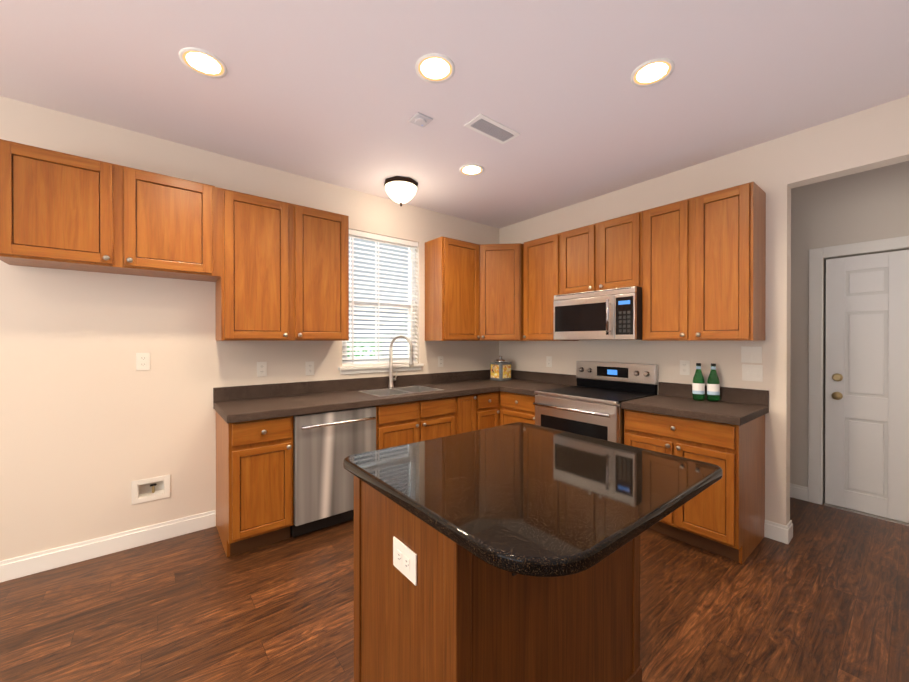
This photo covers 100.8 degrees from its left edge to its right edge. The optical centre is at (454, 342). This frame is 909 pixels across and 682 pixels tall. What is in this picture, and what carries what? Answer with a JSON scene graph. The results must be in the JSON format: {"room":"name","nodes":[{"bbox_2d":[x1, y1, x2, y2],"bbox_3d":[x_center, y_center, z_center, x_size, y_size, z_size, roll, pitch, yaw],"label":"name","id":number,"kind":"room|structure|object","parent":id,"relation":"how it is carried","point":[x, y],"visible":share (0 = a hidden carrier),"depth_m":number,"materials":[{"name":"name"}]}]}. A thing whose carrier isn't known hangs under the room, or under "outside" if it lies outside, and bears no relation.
{"room":"kitchen","nodes":[
{"label":"kitchen","id":0,"kind":"room"},
{"bbox_2d":[0,510,215,582],"bbox_3d":[-3.174,1.296,1.630,3.633,0.118,0.014,0,0,-39],"label":"baseboard","id":1,"kind":"structure","parent":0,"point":[28,564],"depth_m":2.38,"materials":[{"name":"white wood"}]},
{"bbox_2d":[0,139,479,340],"bbox_3d":[-1.122,-0.530,3.054,3.349,1.030,0.350,0,0,-39],"label":"upper cabinets","id":2,"kind":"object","parent":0,"point":[274,270],"depth_m":2.52,"materials":[{"name":"brown wood"}]},
{"bbox_2d":[0,96,498,560],"bbox_3d":[-2.060,-0.021,2.607,6.840,2.745,0.120,0,0,-39],"label":"wall","id":3,"kind":"structure","parent":0,"point":[94,423],"depth_m":2.46,"materials":[{"name":"beige paint"}]},
{"bbox_2d":[136,353,149,369],"bbox_3d":[-2.079,0.127,2.509,0.072,0.116,0.008,0,0,-39],"label":"outlet","id":4,"kind":"object","parent":3,"relation":"attached to","point":[142,361],"visible":1,"depth_m":2.51,"materials":[{"name":"white plastic"}]},
{"bbox_2d":[131,475,169,504],"bbox_3d":[-2.071,0.992,2.568,0.204,0.154,0.082,0,0,-39],"label":"waterline","id":5,"kind":"object","parent":3,"relation":"in","point":[150,487],"visible":1,"depth_m":2.56,"materials":[{"name":"white plastic"}]},
{"bbox_2d":[257,362,266,376],"bbox_3d":[-1.517,0.211,2.960,0.072,0.116,0.008,0,0,-39],"label":"outlet","id":6,"kind":"object","parent":3,"relation":"attached to","point":[261,369],"visible":1,"depth_m":2.96,"materials":[{"name":"white plastic"}]},
{"bbox_2d":[306,361,313,374],"bbox_3d":[-1.228,0.220,3.193,0.072,0.116,0.008,0,0,-39],"label":"outlet","id":7,"kind":"object","parent":3,"relation":"attached to","point":[309,367],"visible":1,"depth_m":3.19,"materials":[{"name":"white plastic"}]},
{"bbox_2d":[342,237,414,360],"bbox_3d":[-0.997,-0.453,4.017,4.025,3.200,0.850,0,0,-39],"label":"window","id":8,"kind":"structure","parent":3,"relation":"in","point":[380,252],"depth_m":4.53,"materials":[{"name":"white plastic"}]},
{"bbox_2d":[342,229,417,366],"bbox_3d":[-0.707,-0.408,3.656,0.813,1.251,0.063,0,0,-39],"label":"window blinds","id":9,"kind":"object","parent":8,"relation":"attached to","point":[375,238],"visible":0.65,"depth_m":3.64,"materials":[{"name":"white plastic"}]},
{"bbox_2d":[338,363,423,374],"bbox_3d":[-0.700,0.253,3.649,0.895,0.068,0.110,0,0,-39],"label":"window sill","id":10,"kind":"structure","parent":3,"relation":"attached to","point":[369,369],"depth_m":3.56,"materials":[{"name":"white wood"}]},
{"bbox_2d":[438,356,442,366],"bbox_3d":[-0.148,0.207,4.060,0.072,0.116,0.008,0,0,-39],"label":"outlet","id":11,"kind":"object","parent":3,"relation":"attached to","point":[440,361],"visible":1,"depth_m":4.05,"materials":[{"name":"white plastic"}]},
{"bbox_2d":[479,243,523,340],"bbox_3d":[0.500,-0.531,4.188,0.623,1.025,0.614,0,0,-39],"label":"upper cabinet","id":12,"kind":"object","parent":3,"relation":"attached to","point":[501,292],"visible":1,"depth_m":3.97,"materials":[{"name":"brown wood"}]},
{"bbox_2d":[0,497,908,681],"bbox_3d":[0.381,1.399,0.403,8.240,0.080,7.020,0,0,-39],"label":"floor","id":13,"kind":"structure","parent":0,"point":[822,595],"depth_m":1.89,"materials":[{"name":"brown wood"}]},
{"bbox_2d":[216,411,292,556],"bbox_3d":[-1.418,0.920,2.649,0.378,0.863,0.618,0,0,-39],"label":"base cabinet","id":14,"kind":"object","parent":13,"relation":"on","point":[283,450],"depth_m":2.42,"materials":[{"name":"brown wood"}]},
{"bbox_2d":[213,379,536,422],"bbox_3d":[-0.402,0.460,3.433,2.978,0.049,0.626,0,0,-39],"label":"countertop","id":15,"kind":"structure","parent":14,"relation":"on","point":[277,406],"depth_m":2.88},
{"bbox_2d":[357,385,443,417],"bbox_3d":[-0.478,0.518,3.386,0.650,0.174,0.410,0,0,-39],"label":"sink","id":16,"kind":"object","parent":15,"relation":"in","point":[391,391],"depth_m":3.47,"materials":[{"name":"silver metal"}]},
{"bbox_2d":[387,335,413,387],"bbox_3d":[-0.510,0.180,3.560,0.159,0.500,0.252,0,0,-39],"label":"kitchen faucet","id":17,"kind":"object","parent":15,"relation":"on","point":[392,381],"depth_m":3.59,"materials":[{"name":"silver metal"}]},
{"bbox_2d":[490,356,510,380],"bbox_3d":[0.530,0.292,4.310,0.268,0.278,0.192,0,0,-39],"label":"cookie jar","id":18,"kind":"object","parent":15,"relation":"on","point":[500,368],"visible":1,"depth_m":4.24,"materials":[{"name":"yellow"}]},
{"bbox_2d":[293,407,380,537],"bbox_3d":[-1.021,0.920,2.963,0.623,0.859,0.626,0,0,-39],"label":"dishwasher","id":19,"kind":"object","parent":13,"relation":"on","point":[323,490],"depth_m":2.66,"materials":[{"name":"silver metal"}]},
{"bbox_2d":[413,395,472,442],"bbox_3d":[-0.077,0.916,3.726,0.368,0.863,0.618,0,0,-39],"label":"base cabinet","id":20,"kind":"object","parent":13,"relation":"on","point":[432,418],"depth_m":3.31,"materials":[{"name":"brown wood"}]},
{"bbox_2d":[473,391,504,430],"bbox_3d":[0.138,0.915,3.873,0.389,0.863,0.658,0,0,-39],"label":"base cabinet","id":21,"kind":"object","parent":13,"relation":"on","point":[488,406],"depth_m":3.66,"materials":[{"name":"brown wood"}]},
{"bbox_2d":[505,391,532,423],"bbox_3d":[0.842,0.916,3.770,0.618,0.863,0.503,0,0,-39],"label":"base cabinet","id":22,"kind":"object","parent":13,"relation":"on","point":[518,408],"depth_m":3.57,"materials":[{"name":"brown wood"}]},
{"bbox_2d":[343,422,722,681],"bbox_3d":[0.255,0.891,1.349,1.000,0.929,0.935,0,0,-39],"label":"kitchen island","id":23,"kind":"object","parent":13,"relation":"on","point":[510,552],"visible":1,"depth_m":1.11,"materials":[{"name":"black stone"}]},
{"bbox_2d":[393,536,416,585],"bbox_3d":[-0.145,0.625,1.079,0.008,0.086,0.125,0,0,-39],"label":"outlet","id":24,"kind":"object","parent":23,"relation":"attached to","point":[404,553],"depth_m":1.08,"materials":[{"name":"white plastic"}]},
{"bbox_2d":[533,391,620,443],"bbox_3d":[1.209,0.899,3.247,0.680,0.899,0.756,0,0,-39],"label":"oven","id":25,"kind":"object","parent":13,"relation":"on","point":[595,418],"depth_m":2.98,"materials":[{"name":"silver metal"}]},
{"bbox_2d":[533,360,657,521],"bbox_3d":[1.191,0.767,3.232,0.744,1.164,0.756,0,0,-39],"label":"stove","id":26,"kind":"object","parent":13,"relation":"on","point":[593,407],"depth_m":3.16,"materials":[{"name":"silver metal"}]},
{"bbox_2d":[621,411,764,563],"bbox_3d":[1.703,0.919,2.698,0.618,0.863,0.700,0,0,-39],"label":"base cabinet","id":27,"kind":"object","parent":13,"relation":"on","point":[726,519],"depth_m":2.40,"materials":[{"name":"brown wood"}]},
{"bbox_2d":[501,379,768,426],"bbox_3d":[1.303,0.420,3.157,0.663,0.130,1.959,0,0,-39],"label":"countertop","id":28,"kind":"structure","parent":27,"relation":"on","point":[631,396],"depth_m":2.79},
{"bbox_2d":[692,363,704,400],"bbox_3d":[1.842,0.296,2.836,0.078,0.280,0.078,0,0,-39],"label":"bottle","id":29,"kind":"object","parent":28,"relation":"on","point":[698,388],"visible":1,"depth_m":2.81,"materials":[{"name":"green glass"}]},
{"bbox_2d":[707,363,719,401],"bbox_3d":[1.924,0.296,2.793,0.078,0.280,0.078,0,0,-39],"label":"bottle","id":30,"kind":"object","parent":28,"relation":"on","point":[713,388],"visible":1,"depth_m":2.77,"materials":[{"name":"green glass"}]},
{"bbox_2d":[0,0,908,228],"bbox_3d":[0.381,-1.426,0.394,8.240,0.080,7.020,0,0,-39],"label":"ceiling","id":31,"kind":"structure","parent":0,"point":[341,93],"depth_m":2.00,"materials":[{"name":"white paint"}]},
{"bbox_2d":[179,47,226,77],"bbox_3d":[-1.247,-1.387,1.870,0.200,0.006,0.200,0,0,-39],"label":"recessed light","id":32,"kind":"object","parent":31,"relation":"in","point":[203,62],"visible":1,"depth_m":1.86,"materials":[{"name":"white glass"}]},
{"bbox_2d":[384,176,417,205],"bbox_3d":[-0.469,-1.294,3.297,0.308,0.203,0.308,0,0,-39],"label":"flush-mount ceiling light","id":33,"kind":"object","parent":31,"relation":"hanging from","point":[400,190],"visible":1,"depth_m":3.21,"materials":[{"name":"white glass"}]},
{"bbox_2d":[409,112,432,126],"bbox_3d":[-0.210,-1.382,2.343,0.110,0.020,0.110,0,0,-39],"label":"smoke detector","id":34,"kind":"object","parent":31,"relation":"attached to","point":[420,119],"visible":0.98,"depth_m":2.33,"materials":[{"name":"grey plastic"}]},
{"bbox_2d":[415,53,454,82],"bbox_3d":[-0.098,-1.387,1.907,0.200,0.006,0.200,0,0,-39],"label":"recessed light","id":35,"kind":"object","parent":31,"relation":"in","point":[432,67],"visible":1,"depth_m":1.90,"materials":[{"name":"white glass"}]},
{"bbox_2d":[459,164,483,175],"bbox_3d":[0.138,-1.391,3.035,0.200,0.006,0.200,0,0,-39],"label":"recessed light","id":36,"kind":"object","parent":31,"relation":"in","point":[471,169],"visible":1,"depth_m":3.04,"materials":[{"name":"white glass"}]},
{"bbox_2d":[464,114,519,143],"bbox_3d":[0.250,-1.386,2.457,0.360,0.012,0.160,0,0,-39],"label":"ceiling vent","id":37,"kind":"object","parent":31,"relation":"in","point":[484,125],"visible":1,"depth_m":2.44,"materials":[{"name":"white metal"}]},
{"bbox_2d":[631,58,673,86],"bbox_3d":[1.017,-1.387,1.936,0.200,0.006,0.200,0,0,-39],"label":"recessed light","id":38,"kind":"object","parent":31,"relation":"in","point":[652,72],"visible":1,"depth_m":1.93,"materials":[{"name":"white glass"}]},
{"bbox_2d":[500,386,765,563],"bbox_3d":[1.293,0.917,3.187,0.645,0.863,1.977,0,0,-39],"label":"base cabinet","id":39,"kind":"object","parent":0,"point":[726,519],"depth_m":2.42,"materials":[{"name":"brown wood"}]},
{"bbox_2d":[499,96,908,525],"bbox_3d":[2.639,-0.019,2.122,0.120,2.745,6.520,0,0,-39],"label":"wall","id":40,"kind":"structure","parent":0,"point":[777,170],"depth_m":2.61,"materials":[{"name":"beige paint"}]},
{"bbox_2d":[546,356,551,366],"bbox_3d":[1.017,0.207,4.040,0.008,0.116,0.072,0,0,-39],"label":"outlet","id":41,"kind":"object","parent":40,"relation":"attached to","point":[548,361],"visible":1,"depth_m":4.04,"materials":[{"name":"white plastic"}]},
{"bbox_2d":[553,286,641,339],"bbox_3d":[1.298,-0.230,3.315,0.471,0.414,0.758,0,0,-39],"label":"microwave","id":42,"kind":"object","parent":40,"relation":"attached to","point":[612,314],"visible":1,"depth_m":3.13,"materials":[{"name":"silver metal"}]},
{"bbox_2d":[523,181,765,340],"bbox_3d":[1.424,-0.528,3.255,0.350,1.025,1.926,0,0,-39],"label":"upper cabinets","id":43,"kind":"object","parent":40,"relation":"attached to","point":[694,268],"visible":0.94,"depth_m":2.77,"materials":[{"name":"brown wood"}]},
{"bbox_2d":[680,360,689,374],"bbox_3d":[1.843,0.203,3.010,0.008,0.116,0.072,0,0,-39],"label":"outlet","id":44,"kind":"object","parent":40,"relation":"attached to","point":[684,367],"visible":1,"depth_m":3.01,"materials":[{"name":"white plastic"}]},
{"bbox_2d":[741,346,761,362],"bbox_3d":[2.111,0.087,2.674,0.011,0.116,0.118,0,0,-39],"label":"plate","id":45,"kind":"object","parent":40,"relation":"attached to","point":[751,354],"visible":1,"depth_m":2.67,"materials":[{"name":"white plastic"}]},
{"bbox_2d":[742,364,762,381],"bbox_3d":[2.115,0.217,2.671,0.011,0.116,0.118,0,0,-39],"label":"plate","id":46,"kind":"object","parent":40,"relation":"attached to","point":[752,372],"visible":1,"depth_m":2.67,"materials":[{"name":"white plastic"}]},
{"bbox_2d":[764,520,788,543],"bbox_3d":[2.198,1.293,2.568,0.014,0.118,0.127,0,0,-39],"label":"baseboard","id":47,"kind":"structure","parent":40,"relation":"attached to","point":[776,531],"depth_m":2.56,"materials":[{"name":"white wood"}]},
{"bbox_2d":[787,520,792,541],"bbox_3d":[2.292,1.293,2.570,0.134,0.118,0.014,0,0,-39],"label":"baseboard","id":48,"kind":"structure","parent":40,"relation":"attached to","point":[790,524],"depth_m":2.57,"materials":[{"name":"white wood"}]},
{"bbox_2d":[790,483,807,500],"bbox_3d":[2.548,1.289,3.761,0.014,0.118,1.458,0,0,-39],"label":"baseboard","id":49,"kind":"structure","parent":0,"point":[798,492],"depth_m":3.23,"materials":[{"name":"white wood"}]},
{"bbox_2d":[790,161,908,504],"bbox_3d":[3.036,-0.023,3.320,0.200,2.745,2.990,0,0,-39],"label":"wall","id":50,"kind":"structure","parent":0,"point":[869,205],"depth_m":3.14,"materials":[{"name":"beige paint"}]},
{"bbox_2d":[808,236,908,525],"bbox_3d":[3.366,0.283,2.833,0.138,2.137,1.009,0,0,-39],"label":"door frame","id":51,"kind":"structure","parent":50,"relation":"attached to","point":[815,404],"depth_m":3.14,"materials":[{"name":"white wood"}]},
{"bbox_2d":[825,250,908,522],"bbox_3d":[3.323,0.325,2.798,0.112,2.024,0.809,0,0,-39],"label":"door","id":52,"kind":"structure","parent":50,"relation":"in","point":[867,396],"depth_m":2.94,"materials":[{"name":"white wood"}]}
]}

